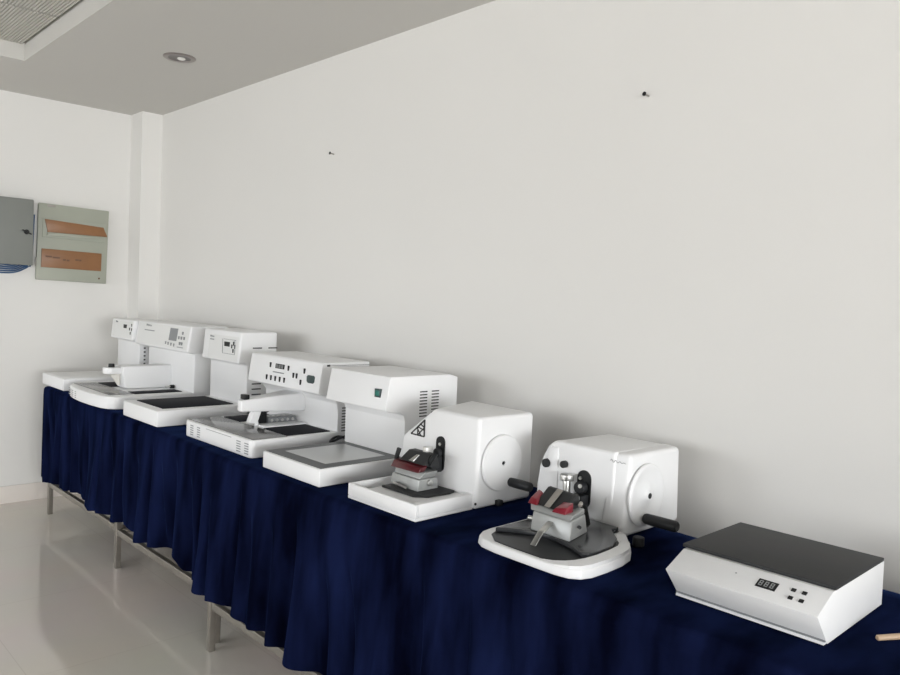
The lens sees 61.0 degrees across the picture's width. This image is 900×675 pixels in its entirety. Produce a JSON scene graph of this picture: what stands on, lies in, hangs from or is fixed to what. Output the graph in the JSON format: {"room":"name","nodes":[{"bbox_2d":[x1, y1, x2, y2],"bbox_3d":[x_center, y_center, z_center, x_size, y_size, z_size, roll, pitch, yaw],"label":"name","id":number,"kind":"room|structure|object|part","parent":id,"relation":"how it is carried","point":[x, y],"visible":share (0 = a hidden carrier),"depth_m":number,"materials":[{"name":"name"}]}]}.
{"room":"laboratory","nodes":[
{"label":"laboratory","id":0,"kind":"room"},
{"bbox_2d":[0,90,130,486],"bbox_3d":[-4.442,-0.244,3.716,5.910,2.736,0.100,0,4,-44],"label":"wall","id":1,"kind":"structure","parent":0,"point":[55,152],"depth_m":5.25,"materials":[{"name":"paint"}]},
{"bbox_2d":[0,196,33,265],"bbox_3d":[-2.942,-0.695,4.940,0.426,0.433,0.142,0,4,-44],"label":"electrical box","id":2,"kind":"object","parent":1,"relation":"attached to","point":[16,214],"visible":0.96,"depth_m":4.98,"materials":[{"name":"grey metal"}]},
{"bbox_2d":[0,264,28,272],"bbox_3d":[-2.939,-0.459,5.001,0.345,0.075,0.060,0,4,-44],"label":"cable bundle","id":3,"kind":"object","parent":2,"relation":"hanging from","point":[10,267],"visible":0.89,"depth_m":5.04,"materials":[{"name":"blue plastic"}]},
{"bbox_2d":[29,214,34,266],"bbox_3d":[-2.812,-0.651,5.139,0.012,0.354,0.034,5,4,37],"label":"cable","id":4,"kind":"object","parent":1,"relation":"attached to","point":[34,214],"visible":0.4,"depth_m":5.14,"materials":[{"name":"blue plastic"}]},
{"bbox_2d":[0,482,77,503],"bbox_3d":[-4.512,1.066,3.691,5.765,0.118,0.012,0,4,-44],"label":"baseboard","id":5,"kind":"structure","parent":1,"relation":"attached to","point":[37,490],"depth_m":5.22,"materials":[{"name":"tile"}]},
{"bbox_2d":[35,203,108,283],"bbox_3d":[-2.622,-0.647,5.307,0.466,0.517,0.060,1,3,-44],"label":"breaker panel","id":6,"kind":"object","parent":1,"relation":"attached to","point":[72,242],"visible":1,"depth_m":5.29,"materials":[{"name":"grey metal"}]},
{"bbox_2d":[0,494,303,674],"bbox_3d":[-0.330,1.554,-0.508,6.010,0.080,12.100,0,4,-44],"label":"floor","id":7,"kind":"structure","parent":0,"point":[66,609],"depth_m":3.51,"materials":[{"name":"tile"}]},
{"bbox_2d":[47,483,125,563],"bbox_3d":[-1.974,0.771,4.718,0.602,0.822,1.210,0,4,-44],"label":"folding table","id":8,"kind":"object","parent":7,"relation":"on","point":[103,518],"visible":0.13,"depth_m":4.63,"materials":[{"name":"metal"}]},
{"bbox_3d":[-2.579,0.748,4.937,0.028,0.795,0.028,0,4,-44],"label":"leg","id":9,"kind":"part","parent":8,"relation":"part of","materials":[{"name":"metal"}]},
{"bbox_3d":[-2.186,0.987,4.531,0.026,0.032,1.131,0,4,-44],"label":"rail","id":10,"kind":"part","parent":8,"relation":"part of","materials":[{"name":"metal"}]},
{"bbox_2d":[114,522,220,643],"bbox_3d":[-1.154,0.850,3.846,0.622,0.822,1.170,0,4,-44],"label":"folding table","id":11,"kind":"object","parent":7,"relation":"on","point":[119,532],"visible":0.2,"depth_m":3.74,"materials":[{"name":"metal"}]},
{"bbox_3d":[-1.753,0.828,4.043,0.028,0.795,0.028,0,4,-44],"label":"leg","id":12,"kind":"part","parent":11,"relation":"part of","materials":[{"name":"metal"}]},
{"bbox_3d":[-1.373,1.066,3.651,0.026,0.032,1.091,0,4,-44],"label":"rail","id":13,"kind":"part","parent":11,"relation":"part of","materials":[{"name":"metal"}]},
{"bbox_3d":[-0.981,0.902,3.235,0.028,0.795,0.028,0,4,-44],"label":"leg","id":14,"kind":"part","parent":11,"relation":"part of","materials":[{"name":"metal"}]},
{"bbox_2d":[206,602,321,674],"bbox_3d":[-0.329,0.931,2.945,0.674,0.822,1.262,0,4,-44],"label":"folding table","id":15,"kind":"object","parent":7,"relation":"on","point":[212,608],"visible":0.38,"depth_m":3.07,"materials":[{"name":"metal"}]},
{"bbox_3d":[-0.978,0.906,3.158,0.028,0.795,0.028,0,4,-44],"label":"leg","id":16,"kind":"part","parent":15,"relation":"part of","materials":[{"name":"metal"}]},
{"bbox_2d":[41,386,899,674],"bbox_3d":[-0.322,0.818,2.913,0.800,0.635,6.198,0,4,-44],"label":"tablecloth","id":17,"kind":"object","parent":15,"relation":"on","point":[342,584],"depth_m":2.31,"materials":[{"name":"blue fabric"}]},
{"bbox_2d":[43,318,152,390],"bbox_3d":[-2.270,0.099,5.018,0.603,0.448,0.491,0,4,-44],"label":"console","id":18,"kind":"object","parent":17,"relation":"on","point":[124,329],"visible":0.59,"depth_m":4.96,"materials":[{"name":"white plastic"}]},
{"bbox_3d":[-2.374,0.241,4.981,0.355,0.002,0.330,0,4,-44],"label":"work plate","id":19,"kind":"part","parent":18,"relation":"part of","materials":[{"name":"white plastic"}]},
{"bbox_3d":[-2.152,-0.055,5.022,0.013,0.106,0.327,0,4,-44],"label":"panel","id":20,"kind":"part","parent":18,"relation":"part of","materials":[{"name":"white plastic"}]},
{"bbox_2d":[69,320,227,408],"bbox_3d":[-1.835,0.139,4.554,0.700,0.453,0.766,0,4,-44],"label":"machine","id":21,"kind":"object","parent":17,"relation":"on","point":[177,366],"visible":0.91,"depth_m":4.44,"materials":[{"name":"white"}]},
{"bbox_2d":[74,382,132,394],"bbox_3d":[-2.003,0.293,4.404,0.125,0.004,0.580,0,4,-44],"label":"tray","id":22,"kind":"object","parent":21,"relation":"on","point":[98,387],"depth_m":4.38,"materials":[{"name":"grey"}]},
{"bbox_3d":[-1.967,0.282,4.660,0.270,0.004,0.220,0,4,-44],"label":"work plate","id":23,"kind":"part","parent":21,"relation":"part of","materials":[{"name":"black metal"}]},
{"bbox_3d":[-1.947,0.189,4.419,0.113,0.036,0.083,0,4,-44],"label":"spout arm","id":24,"kind":"part","parent":21,"relation":"part of","materials":[{"name":"white plastic"}]},
{"bbox_3d":[-1.941,0.238,4.431,0.054,0.078,0.056,0,4,-44],"label":"spout","id":25,"kind":"part","parent":21,"relation":"part of","materials":[{"name":"white plastic"}]},
{"bbox_3d":[-1.682,0.309,4.362,0.270,0.004,0.105,0,4,-44],"label":"work plate","id":26,"kind":"part","parent":21,"relation":"part of","materials":[{"name":"black metal"}]},
{"bbox_3d":[-1.742,-0.013,4.619,0.022,0.127,0.720,0,4,-44],"label":"panel","id":27,"kind":"part","parent":21,"relation":"part of","materials":[{"name":"white plastic"}]},
{"bbox_2d":[135,320,227,353],"bbox_3d":[-1.666,-0.007,4.703,0.249,0.163,0.766,0,4,-44],"label":"hood","id":28,"kind":"object","parent":21,"relation":"attached to","point":[161,336],"depth_m":4.55,"materials":[{"name":"white plastic"}]},
{"bbox_2d":[123,328,276,426],"bbox_3d":[-1.293,0.189,3.975,0.635,0.457,0.421,0,4,-44],"label":"console","id":29,"kind":"object","parent":17,"relation":"on","point":[230,350],"visible":0.77,"depth_m":3.95,"materials":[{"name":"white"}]},
{"bbox_3d":[-1.364,0.332,3.934,0.370,0.004,0.325,0,4,-44],"label":"work plate","id":30,"kind":"part","parent":29,"relation":"part of","materials":[{"name":"black"}]},
{"bbox_3d":[-1.192,0.052,4.017,0.013,0.125,0.325,0,4,-44],"label":"panel","id":31,"kind":"part","parent":29,"relation":"part of","materials":[{"name":"white plastic"}]},
{"bbox_2d":[251,347,261,394],"bbox_3d":[-1.002,0.175,3.961,0.053,0.247,0.002,0,4,-44],"label":"vent grille","id":32,"kind":"object","parent":29,"relation":"attached to","point":[256,387],"depth_m":3.96,"materials":[{"name":"white plastic"}]},
{"bbox_2d":[186,351,368,457],"bbox_3d":[-0.783,0.277,3.443,0.578,0.377,0.603,0,4,-44],"label":"machine","id":33,"kind":"object","parent":17,"relation":"on","point":[294,410],"visible":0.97,"depth_m":3.36,"materials":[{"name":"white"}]},
{"bbox_2d":[189,416,286,439],"bbox_3d":[-0.930,0.389,3.312,0.157,0.004,0.585,0,4,-44],"label":"tray","id":34,"kind":"object","parent":33,"relation":"on","point":[224,426],"depth_m":3.28,"materials":[{"name":"grey"}]},
{"bbox_3d":[-0.887,0.257,3.309,0.025,0.022,0.038,0,4,-44],"label":"control knob","id":35,"kind":"part","parent":33,"relation":"part of","materials":[{"name":"black plastic"}]},
{"bbox_3d":[-0.925,0.375,3.588,0.215,0.004,0.155,0,4,-44],"label":"work plate","id":36,"kind":"part","parent":33,"relation":"part of","materials":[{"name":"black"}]},
{"bbox_3d":[-0.863,0.347,3.364,0.059,0.062,0.032,0,4,-44],"label":"spout","id":37,"kind":"part","parent":33,"relation":"part of","materials":[{"name":"white plastic"}]},
{"bbox_3d":[-0.829,0.288,3.437,0.323,0.084,0.150,0,4,-44],"label":"dispensing arm","id":38,"kind":"part","parent":33,"relation":"part of","materials":[{"name":"white plastic"}]},
{"bbox_3d":[-0.664,0.400,3.312,0.212,0.004,0.195,0,4,-44],"label":"work plate","id":39,"kind":"part","parent":33,"relation":"part of","materials":[{"name":"black"}]},
{"bbox_2d":[307,375,314,383],"bbox_3d":[-0.599,0.180,3.289,0.008,0.034,0.055,0,4,-44],"label":"switch","id":40,"kind":"object","parent":33,"relation":"attached to","point":[310,378],"depth_m":3.28,"materials":[{"name":"green"}]},
{"bbox_2d":[341,407,345,430],"bbox_3d":[-0.465,0.357,3.339,0.022,0.105,0.001,0,4,-44],"label":"vent grille","id":41,"kind":"object","parent":33,"relation":"attached to","point":[343,409],"depth_m":3.34,"materials":[{"name":"white plastic"}]},
{"bbox_2d":[329,435,344,442],"bbox_3d":[-0.406,0.451,3.284,0.297,0.081,0.071,0,4,-44],"label":"power cable","id":42,"kind":"object","parent":17,"relation":"on","point":[338,437],"visible":0.2,"depth_m":3.21,"materials":[{"name":"black plastic"}]},
{"bbox_2d":[263,366,457,486],"bbox_3d":[-0.341,0.321,2.982,0.645,0.374,0.383,0,4,-44],"label":"machine","id":43,"kind":"object","parent":17,"relation":"on","point":[382,403],"visible":0.93,"depth_m":2.92,"materials":[{"name":"white plastic"}]},
{"bbox_3d":[-0.443,0.441,2.898,0.360,0.003,0.364,0,4,-44],"label":"plate frame","id":44,"kind":"part","parent":43,"relation":"part of","materials":[{"name":"grey"}]},
{"bbox_3d":[-0.437,0.441,2.904,0.271,0.004,0.267,0,4,-44],"label":"work plate","id":45,"kind":"part","parent":43,"relation":"part of","materials":[{"name":"grey metal"}]},
{"bbox_2d":[374,388,381,397],"bbox_3d":[-0.265,0.207,2.857,0.018,0.032,0.033,0,4,-44],"label":"switch","id":46,"kind":"object","parent":43,"relation":"attached to","point":[377,391],"depth_m":2.85,"materials":[{"name":"teal plastic"}]},
{"bbox_2d":[419,391,427,416],"bbox_3d":[-0.103,0.255,2.940,0.038,0.099,0.002,0,4,-44],"label":"vent grille","id":47,"kind":"object","parent":43,"relation":"attached to","point":[423,395],"depth_m":2.94,"materials":[{"name":"white plastic"}]},
{"bbox_2d":[431,390,438,409],"bbox_3d":[-0.059,0.255,2.982,0.038,0.099,0.002,0,4,-44],"label":"vent grille","id":48,"kind":"object","parent":43,"relation":"attached to","point":[434,393],"depth_m":2.98,"materials":[{"name":"white plastic"}]},
{"bbox_2d":[348,401,533,521],"bbox_3d":[0.006,0.394,2.530,0.508,0.300,0.476,0,4,-44],"label":"rotary microtome","id":49,"kind":"object","parent":17,"relation":"on","point":[465,456],"visible":1,"depth_m":2.49,"materials":[{"name":"white plastic"}]},
{"bbox_3d":[-0.175,0.389,2.564,0.024,0.041,0.015,3,3,14],"label":"guard lever","id":50,"kind":"part","parent":49,"relation":"part of","materials":[{"name":"black plastic"}]},
{"bbox_3d":[-0.165,0.481,2.494,0.017,0.015,0.069,0,4,-39],"label":"lever","id":51,"kind":"part","parent":49,"relation":"part of","materials":[{"name":"silver metal"}]},
{"bbox_2d":[348,476,471,521],"bbox_3d":[-0.132,0.515,2.484,0.243,0.051,0.340,0,4,-44],"label":"tray","id":52,"kind":"object","parent":49,"relation":"on","point":[404,499],"depth_m":2.42,"materials":[{"name":"white plastic"}]},
{"bbox_3d":[-0.102,0.496,2.502,0.155,0.006,0.197,0,4,-44],"label":"holder plate","id":53,"kind":"part","parent":49,"relation":"part of","materials":[{"name":"black metal"}]},
{"bbox_3d":[-0.059,0.395,2.468,0.028,0.052,0.038,0,4,-44],"label":"clamp lever","id":54,"kind":"part","parent":49,"relation":"part of","materials":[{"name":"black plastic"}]},
{"bbox_3d":[-0.030,0.388,2.550,0.013,0.118,0.040,0,4,-44],"label":"slot plate","id":55,"kind":"part","parent":49,"relation":"part of","materials":[{"name":"black plastic"}]},
{"bbox_3d":[0.160,0.539,2.495,0.022,0.018,0.019,0,4,-44],"label":"lock lever","id":56,"kind":"part","parent":49,"relation":"part of","materials":[{"name":"black plastic"}]},
{"bbox_3d":[0.228,0.478,2.486,0.031,0.031,0.096,0,4,-44],"label":"crank handle","id":57,"kind":"part","parent":49,"relation":"part of","materials":[{"name":"black plastic"}]},
{"bbox_2d":[478,434,679,579],"bbox_3d":[0.405,0.454,2.236,0.698,0.246,0.465,0,4,-44],"label":"rotary microtome","id":58,"kind":"object","parent":17,"relation":"on","point":[593,492],"visible":1,"depth_m":2.21,"materials":[{"name":"white plastic"}]},
{"bbox_3d":[0.303,0.393,2.396,0.018,0.027,0.027,0,4,-44],"label":"knob","id":59,"kind":"part","parent":58,"relation":"part of","materials":[{"name":"black plastic"}]},
{"bbox_2d":[492,531,618,560],"bbox_3d":[0.313,0.553,2.108,0.359,0.002,0.312,0,4,-44],"label":"tray","id":60,"kind":"object","parent":58,"relation":"on","point":[521,545],"depth_m":2.02,"materials":[{"name":"white"}]},
{"bbox_3d":[0.350,0.389,2.347,0.018,0.022,0.022,0,4,-44],"label":"knob","id":61,"kind":"part","parent":58,"relation":"part of","materials":[{"name":"black plastic"}]},
{"bbox_3d":[0.406,0.457,2.304,0.013,0.115,0.050,0,4,-44],"label":"slot plate","id":62,"kind":"part","parent":58,"relation":"part of","materials":[{"name":"black plastic"}]},
{"bbox_3d":[0.399,0.517,2.228,0.015,0.052,0.045,2,3,-12],"label":"clamp lever","id":63,"kind":"part","parent":58,"relation":"part of","materials":[{"name":"black plastic"}]},
{"bbox_3d":[0.531,0.574,2.152,0.034,0.025,0.034,0,4,-44],"label":"clamp knob","id":64,"kind":"part","parent":58,"relation":"part of","materials":[{"name":"black plastic"}]},
{"bbox_3d":[0.609,0.535,2.206,0.033,0.033,0.108,0,4,-44],"label":"crank handle","id":65,"kind":"part","parent":58,"relation":"part of","materials":[{"name":"black plastic"}]},
{"bbox_2d":[666,522,883,645],"bbox_3d":[0.749,0.557,1.767,0.395,0.117,0.346,0,4,-44],"label":"slide warmer","id":66,"kind":"object","parent":17,"relation":"on","point":[811,590],"visible":1,"depth_m":1.68,"materials":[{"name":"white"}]},
{"bbox_3d":[0.779,0.503,1.790,0.296,0.008,0.346,0,4,-44],"label":"plate","id":67,"kind":"part","parent":66,"relation":"part of","materials":[{"name":"metal"}]},
{"bbox_3d":[0.966,0.626,1.605,0.163,0.012,0.012,2,3,-13],"label":"wooden handle","id":68,"kind":"part","parent":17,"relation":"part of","materials":[{"name":"beige wood"}]},
{"bbox_2d":[0,0,494,114],"bbox_3d":[-0.174,-1.272,-0.685,6.010,0.120,12.200,0,4,-44],"label":"ceiling","id":69,"kind":"structure","parent":0,"point":[113,60],"depth_m":3.88,"materials":[{"name":"paint"}]},
{"bbox_2d":[0,0,113,60],"bbox_3d":[-0.280,-1.282,-0.549,3.645,0.118,9.943,0,4,-44],"label":"trim","id":70,"kind":"structure","parent":69,"relation":"attached to","point":[82,10],"depth_m":3.92,"materials":[{"name":"grey paint"}]},
{"bbox_2d":[163,52,195,62],"bbox_3d":[-1.454,-1.499,4.107,0.168,0.015,0.168,0,4,-44],"label":"recessed light","id":71,"kind":"object","parent":69,"relation":"in","point":[172,56],"visible":1,"depth_m":4.10,"materials":[{"name":"silver metal"}]},
{"bbox_3d":[-0.276,-1.338,-0.554,3.645,0.015,9.939,0,4,-44],"label":"trim","id":72,"kind":"structure","parent":69,"relation":"attached to","visible":0},
{"bbox_2d":[0,2,56,43],"bbox_3d":[-2.395,-1.627,3.852,0.585,0.012,0.621,0,4,-44],"label":"ceiling panel","id":73,"kind":"object","parent":72,"relation":"attached to","point":[18,24],"visible":1,"depth_m":3.91,"materials":[{"name":"grey metal"}]},
{"bbox_2d":[0,0,79,16],"bbox_3d":[-1.966,-1.586,3.403,0.585,0.012,0.578,0,4,-44],"label":"ceiling panel","id":74,"kind":"object","parent":72,"relation":"attached to","point":[51,7],"visible":1,"depth_m":3.66,"materials":[{"name":"grey metal"}]},
{"bbox_2d":[158,0,899,593],"bbox_3d":[1.867,0.140,1.463,0.100,2.736,12.100,0,4,-44],"label":"wall","id":75,"kind":"structure","parent":0,"point":[706,265],"depth_m":2.72,"materials":[{"name":"paint"}]},
{"bbox_2d":[127,111,162,319],"bbox_3d":[-2.252,-0.243,5.597,0.145,2.736,0.205,0,4,-44],"label":"column","id":76,"kind":"structure","parent":75,"relation":"attached to","point":[146,127],"depth_m":5.50,"materials":[{"name":"paint"}]}
]}

